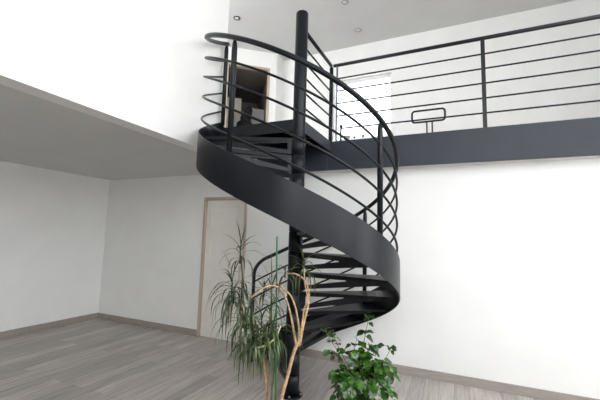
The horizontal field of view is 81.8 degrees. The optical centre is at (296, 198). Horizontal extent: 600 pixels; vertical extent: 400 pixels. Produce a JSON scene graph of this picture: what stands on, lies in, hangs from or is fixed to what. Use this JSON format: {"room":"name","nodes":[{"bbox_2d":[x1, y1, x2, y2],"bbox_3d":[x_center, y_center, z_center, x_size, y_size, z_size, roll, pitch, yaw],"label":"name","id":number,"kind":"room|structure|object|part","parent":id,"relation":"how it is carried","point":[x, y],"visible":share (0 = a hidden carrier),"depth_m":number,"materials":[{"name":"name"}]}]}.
{"room":"living room","nodes":[
{"label":"living room","id":0,"kind":"room"},
{"bbox_2d":[0,161,109,331],"bbox_3d":[-4.818,0.499,3.188,0.150,2.405,6.804,-1,-7,24],"label":"wall","id":1,"kind":"structure","parent":0,"point":[53,223],"depth_m":5.27,"materials":[{"name":"paint"}]},
{"bbox_2d":[0,313,97,338],"bbox_3d":[-4.808,1.638,2.956,0.016,0.092,6.648,-1,-7,24],"label":"baseboard","id":2,"kind":"structure","parent":1,"relation":"attached to","point":[29,329],"depth_m":5.21,"materials":[{"name":"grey wood"}]},
{"bbox_2d":[0,0,229,151],"bbox_3d":[-2.091,-2.302,1.673,0.160,2.987,5.690,-1,-7,24],"label":"wall","id":3,"kind":"structure","parent":0,"point":[140,66],"depth_m":2.87,"materials":[{"name":"paint"}]},
{"bbox_2d":[0,84,256,179],"bbox_3d":[-3.269,-0.866,2.650,3.170,0.278,6.804,-1,-7,24],"label":"ceiling","id":4,"kind":"structure","parent":0,"point":[35,131],"depth_m":3.75,"materials":[{"name":"paint"}]},
{"bbox_2d":[227,67,266,103],"bbox_3d":[-1.733,-2.902,8.355,2.080,0.300,2.200,3,-7,-14],"label":"ceiling","id":5,"kind":"structure","parent":0,"point":[255,81],"depth_m":8.27,"materials":[{"name":"beige paint"}]},
{"bbox_2d":[241,81,266,120],"bbox_3d":[-1.768,-1.707,8.223,2.080,2.706,2.200,3,-7,-14],"label":"wall","id":6,"kind":"structure","parent":0,"point":[262,102],"depth_m":9.03,"materials":[{"name":"beige paint"}]},
{"bbox_2d":[228,46,283,121],"bbox_3d":[-1.649,-1.830,7.087,2.953,2.706,0.361,4,-7,-19],"label":"wall","id":7,"kind":"structure","parent":0,"point":[273,61],"depth_m":7.37,"materials":[{"name":"paint"}]},
{"bbox_2d":[224,62,269,127],"bbox_3d":[-1.055,-1.624,7.199,0.902,2.356,0.125,3,-7,-14],"label":"door","id":8,"kind":"structure","parent":7,"relation":"in","point":[229,63],"depth_m":7.29,"materials":[{"name":"brown wood"}]},
{"bbox_2d":[0,318,540,399],"bbox_3d":[-0.972,1.667,1.262,8.400,0.120,6.764,-1,-7,24],"label":"floor","id":9,"kind":"structure","parent":0,"point":[93,359],"depth_m":3.71,"materials":[{"name":"grey wood"}]},
{"bbox_2d":[205,220,322,399],"bbox_3d":[-0.232,0.929,2.229,0.717,1.603,0.487,4,-7,-19],"label":"dracaena plant","id":10,"kind":"object","parent":9,"relation":"on","point":[252,344],"visible":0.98,"depth_m":2.20,"materials":[{"name":"green plant"}]},
{"bbox_2d":[275,236,277,399],"bbox_3d":[-0.136,0.852,2.269,0.042,1.209,0.012,2,-6,-1],"label":"stake","id":11,"kind":"object","parent":10,"relation":"on","point":[276,236],"visible":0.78,"depth_m":2.27,"materials":[{"name":"beige wood"}]},
{"bbox_2d":[196,10,399,399],"bbox_3d":[0.002,-0.062,3.486,1.980,3.862,1.980,-1,-7,24],"label":"spiral staircase","id":12,"kind":"structure","parent":9,"relation":"on","point":[309,215],"depth_m":3.07,"materials":[{"name":"metal"}]},
{"bbox_3d":[-0.840,-1.231,4.003,0.047,1.157,0.046,-1,-7,24],"label":"post","id":13,"kind":"part","parent":12,"relation":"part of","materials":[{"name":"metal"}]},
{"bbox_3d":[-0.523,-0.727,2.766,0.047,1.157,0.046,-1,-7,24],"label":"post","id":14,"kind":"part","parent":12,"relation":"part of","materials":[{"name":"metal"}]},
{"bbox_3d":[-0.537,1.423,4.153,0.041,1.027,0.040,-1,-7,24],"label":"newel post","id":15,"kind":"part","parent":12,"relation":"part of","materials":[{"name":"metal"}]},
{"bbox_3d":[-0.053,1.850,3.274,0.210,0.013,0.210,-1,-7,24],"label":"plate","id":16,"kind":"part","parent":12,"relation":"part of","materials":[{"name":"metal"}]},
{"bbox_3d":[-0.008,0.257,3.451,1.951,2.591,1.950,-1,-7,24],"label":"rail","id":17,"kind":"part","parent":12,"relation":"part of","materials":[{"name":"metal"}]},
{"bbox_3d":[-0.002,0.041,3.475,1.951,2.591,1.950,-1,-7,24],"label":"rail","id":18,"kind":"part","parent":12,"relation":"part of","materials":[{"name":"metal"}]},
{"bbox_3d":[0.004,-0.158,3.497,1.951,2.591,1.950,-1,-7,24],"label":"rail","id":19,"kind":"part","parent":12,"relation":"part of","materials":[{"name":"metal"}]},
{"bbox_3d":[0.010,-0.349,3.518,1.951,2.591,1.950,-1,-7,24],"label":"rail","id":20,"kind":"part","parent":12,"relation":"part of","materials":[{"name":"metal"}]},
{"bbox_3d":[0.015,-0.515,3.537,1.973,2.733,1.972,-1,-7,24],"label":"handrail","id":21,"kind":"part","parent":12,"relation":"part of","materials":[{"name":"metal"}]},
{"bbox_3d":[0.263,-1.571,4.075,0.020,0.035,0.830,-1,-7,25],"label":"guard rail","id":22,"kind":"part","parent":12,"relation":"part of","materials":[{"name":"metal"}]},
{"bbox_3d":[0.244,-0.915,4.002,0.020,0.035,0.830,-1,-7,25],"label":"guard rail","id":23,"kind":"part","parent":12,"relation":"part of","materials":[{"name":"metal"}]},
{"bbox_3d":[0.253,-1.243,4.038,0.020,0.035,0.830,-1,-7,25],"label":"guard rail","id":24,"kind":"part","parent":12,"relation":"part of","materials":[{"name":"metal"}]},
{"bbox_3d":[0.249,-1.079,4.020,0.020,0.035,0.830,-1,-7,25],"label":"guard rail","id":25,"kind":"part","parent":12,"relation":"part of","materials":[{"name":"metal"}]},
{"bbox_3d":[0.258,-1.407,4.056,0.020,0.035,0.830,-1,-7,25],"label":"guard rail","id":26,"kind":"part","parent":12,"relation":"part of","materials":[{"name":"metal"}]},
{"bbox_3d":[0.267,-1.750,4.092,0.042,0.057,0.836,-1,-7,25],"label":"guard handrail","id":27,"kind":"part","parent":12,"relation":"part of","materials":[{"name":"metal"}]},
{"bbox_3d":[0.434,-1.203,4.424,0.044,0.983,0.028,-1,-7,24],"label":"corner post","id":28,"kind":"part","parent":12,"relation":"part of","materials":[{"name":"metal"}]},
{"bbox_3d":[0.771,0.709,3.945,0.047,1.157,0.046,-1,-7,24],"label":"post","id":29,"kind":"part","parent":12,"relation":"part of","materials":[{"name":"metal"}]},
{"bbox_3d":[0.672,-0.058,2.800,0.047,1.157,0.046,-1,-7,24],"label":"post","id":30,"kind":"part","parent":12,"relation":"part of","materials":[{"name":"metal"}]},
{"bbox_2d":[319,315,400,399],"bbox_3d":[0.509,1.337,2.539,0.649,0.902,0.433,3,-7,-14],"label":"leafy houseplant","id":31,"kind":"object","parent":9,"relation":"on","point":[359,382],"visible":1,"depth_m":2.50,"materials":[{"name":"green plant"}]},
{"bbox_3d":[0.467,1.557,2.596,0.260,0.475,0.260,-1,-7,24],"label":"pot","id":32,"kind":"part","parent":31,"relation":"part of","materials":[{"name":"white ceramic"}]},
{"bbox_2d":[98,158,599,398],"bbox_3d":[0.450,0.789,4.431,8.400,2.405,0.140,-1,-7,24],"label":"wall","id":33,"kind":"structure","parent":0,"point":[500,263],"depth_m":3.79,"materials":[{"name":"paint"}]},
{"bbox_2d":[97,313,196,335],"bbox_3d":[-2.453,1.991,5.523,2.165,0.092,0.016,-1,-7,24],"label":"baseboard","id":34,"kind":"structure","parent":33,"relation":"attached to","point":[160,326],"depth_m":5.46,"materials":[{"name":"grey wood"}]},
{"bbox_2d":[196,197,247,343],"bbox_3d":[-1.068,0.997,5.067,0.773,2.045,0.176,-1,-7,24],"label":"door","id":35,"kind":"structure","parent":33,"relation":"in","point":[220,215],"depth_m":5.07,"materials":[{"name":"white wood"}]},
{"bbox_3d":[-1.087,1.490,5.002,0.491,0.670,0.024,-1,-7,24],"label":"panel","id":36,"kind":"part","parent":35,"relation":"part of","materials":[{"name":"paint"}]},
{"bbox_3d":[-1.061,0.577,5.103,0.491,0.888,0.024,-1,-7,24],"label":"panel","id":37,"kind":"part","parent":35,"relation":"part of","materials":[{"name":"paint"}]},
{"bbox_3d":[-0.871,1.048,4.906,0.130,0.200,0.059,-1,-7,24],"label":"handle","id":38,"kind":"part","parent":35,"relation":"part of","materials":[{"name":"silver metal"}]},
{"bbox_2d":[241,338,599,399],"bbox_3d":[1.721,1.900,3.625,5.462,0.092,0.016,-1,-7,24],"label":"baseboard","id":39,"kind":"structure","parent":33,"relation":"attached to","point":[519,390],"depth_m":3.57,"materials":[{"name":"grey wood"}]},
{"bbox_2d":[227,0,575,60],"bbox_3d":[-0.310,-3.685,2.973,8.700,0.150,9.200,-1,-7,24],"label":"ceiling","id":40,"kind":"structure","parent":0,"point":[332,24],"depth_m":6.14,"materials":[{"name":"paint"}]},
{"bbox_2d":[341,0,348,4],"bbox_3d":[0.798,-3.261,5.758,0.128,0.013,0.128,-1,-7,24],"label":"recessed light","id":41,"kind":"object","parent":40,"relation":"in","point":[344,2],"visible":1,"depth_m":5.75,"materials":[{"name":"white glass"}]},
{"bbox_2d":[282,0,599,139],"bbox_3d":[2.358,-1.781,6.485,6.524,2.706,0.220,-1,-7,24],"label":"wall","id":42,"kind":"structure","parent":0,"point":[578,8],"depth_m":6.01,"materials":[{"name":"paint"}]},
{"bbox_2d":[332,73,393,140],"bbox_3d":[1.279,-1.789,6.880,1.265,1.285,0.160,-1,-7,24],"label":"window","id":43,"kind":"structure","parent":42,"relation":"in","point":[385,75],"depth_m":6.94,"materials":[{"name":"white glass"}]},
{"bbox_3d":[1.250,-1.168,6.788,1.265,0.030,0.110,-1,-7,24],"label":"sill","id":44,"kind":"part","parent":43,"relation":"part of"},
{"bbox_2d":[305,156,599,173],"bbox_3d":[2.372,-0.408,4.886,5.230,0.334,2.550,-1,-7,24],"label":"ceiling","id":45,"kind":"structure","parent":0,"point":[583,157],"depth_m":3.75,"materials":[{"name":"paint"}]},
{"bbox_3d":[-1.801,-0.340,8.046,3.028,0.050,3.056,-1,-7,24],"label":"floor","id":46,"kind":"structure","parent":0,"visible":0},
{"bbox_2d":[226,97,240,127],"bbox_3d":[-1.658,-1.356,8.242,0.540,2.020,0.545,3,-7,-14],"label":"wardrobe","id":47,"kind":"object","parent":46,"relation":"on","point":[237,116],"visible":0.1,"depth_m":8.11,"materials":[{"name":"white wood"}]},
{"bbox_2d":[236,106,252,125],"bbox_3d":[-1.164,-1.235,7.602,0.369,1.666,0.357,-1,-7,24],"label":"chair","id":48,"kind":"object","parent":46,"relation":"on","point":[244,120],"visible":0.44,"depth_m":7.58,"materials":[{"name":"black metal"}]},
{"bbox_2d":[251,108,264,123],"bbox_3d":[-1.038,-1.204,8.098,0.450,1.720,0.495,3,-7,-14],"label":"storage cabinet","id":49,"kind":"object","parent":46,"relation":"on","point":[258,113],"visible":0.18,"depth_m":7.98,"materials":[{"name":"grey metal"}]},
{"bbox_3d":[0.762,-0.584,5.184,8.400,0.050,3.380,-1,-7,24],"label":"floor","id":50,"kind":"structure","parent":0,"visible":0},
{"bbox_2d":[257,117,599,172],"bbox_3d":[1.835,-0.564,3.712,5.230,0.361,0.050,-1,-7,24],"label":"beam","id":51,"kind":"structure","parent":50,"relation":"attached to","point":[573,137],"depth_m":3.67,"materials":[{"name":"black metal"}]},
{"bbox_2d":[333,14,599,140],"bbox_3d":[2.341,-1.264,3.560,4.134,1.022,0.044,-1,-7,24],"label":"railing","id":52,"kind":"object","parent":51,"relation":"on","point":[481,39],"visible":0.94,"depth_m":3.73,"materials":[{"name":"black metal"}]},
{"bbox_3d":[0.504,-1.206,4.393,0.014,0.986,0.036,-1,-7,24],"label":"flat post","id":53,"kind":"part","parent":52,"relation":"part of","materials":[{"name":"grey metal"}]},
{"bbox_3d":[2.356,-1.750,3.614,4.134,0.042,0.042,-1,-7,24],"label":"handrail","id":54,"kind":"part","parent":52,"relation":"part of","materials":[{"name":"black metal"}]},
{"bbox_3d":[2.361,-1.080,3.528,4.080,0.019,0.019,-1,-7,24],"label":"rail","id":55,"kind":"part","parent":52,"relation":"part of","materials":[{"name":"black metal"}]},
{"bbox_3d":[2.365,-1.244,3.546,4.080,0.019,0.019,-1,-7,24],"label":"rail","id":56,"kind":"part","parent":52,"relation":"part of","materials":[{"name":"black metal"}]},
{"bbox_3d":[2.370,-1.408,3.564,4.080,0.019,0.019,-1,-7,24],"label":"rail","id":57,"kind":"part","parent":52,"relation":"part of","materials":[{"name":"black metal"}]},
{"bbox_3d":[2.375,-1.572,3.583,4.080,0.019,0.019,-1,-7,24],"label":"rail","id":58,"kind":"part","parent":52,"relation":"part of","materials":[{"name":"black metal"}]},
{"bbox_3d":[2.381,-0.917,3.498,4.025,0.019,0.019,-1,-7,24],"label":"rail","id":59,"kind":"part","parent":52,"relation":"part of","materials":[{"name":"black metal"}]},
{"bbox_3d":[2.002,-1.238,3.712,0.040,0.986,0.024,-1,-7,24],"label":"post","id":60,"kind":"part","parent":52,"relation":"part of","materials":[{"name":"black metal"}]},
{"bbox_2d":[411,107,445,132],"bbox_3d":[2.190,-0.965,5.727,0.527,0.906,0.485,-1,-7,24],"label":"chair","id":61,"kind":"object","parent":50,"relation":"on","point":[444,109],"visible":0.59,"depth_m":5.54,"materials":[{"name":"black metal"}]}
]}

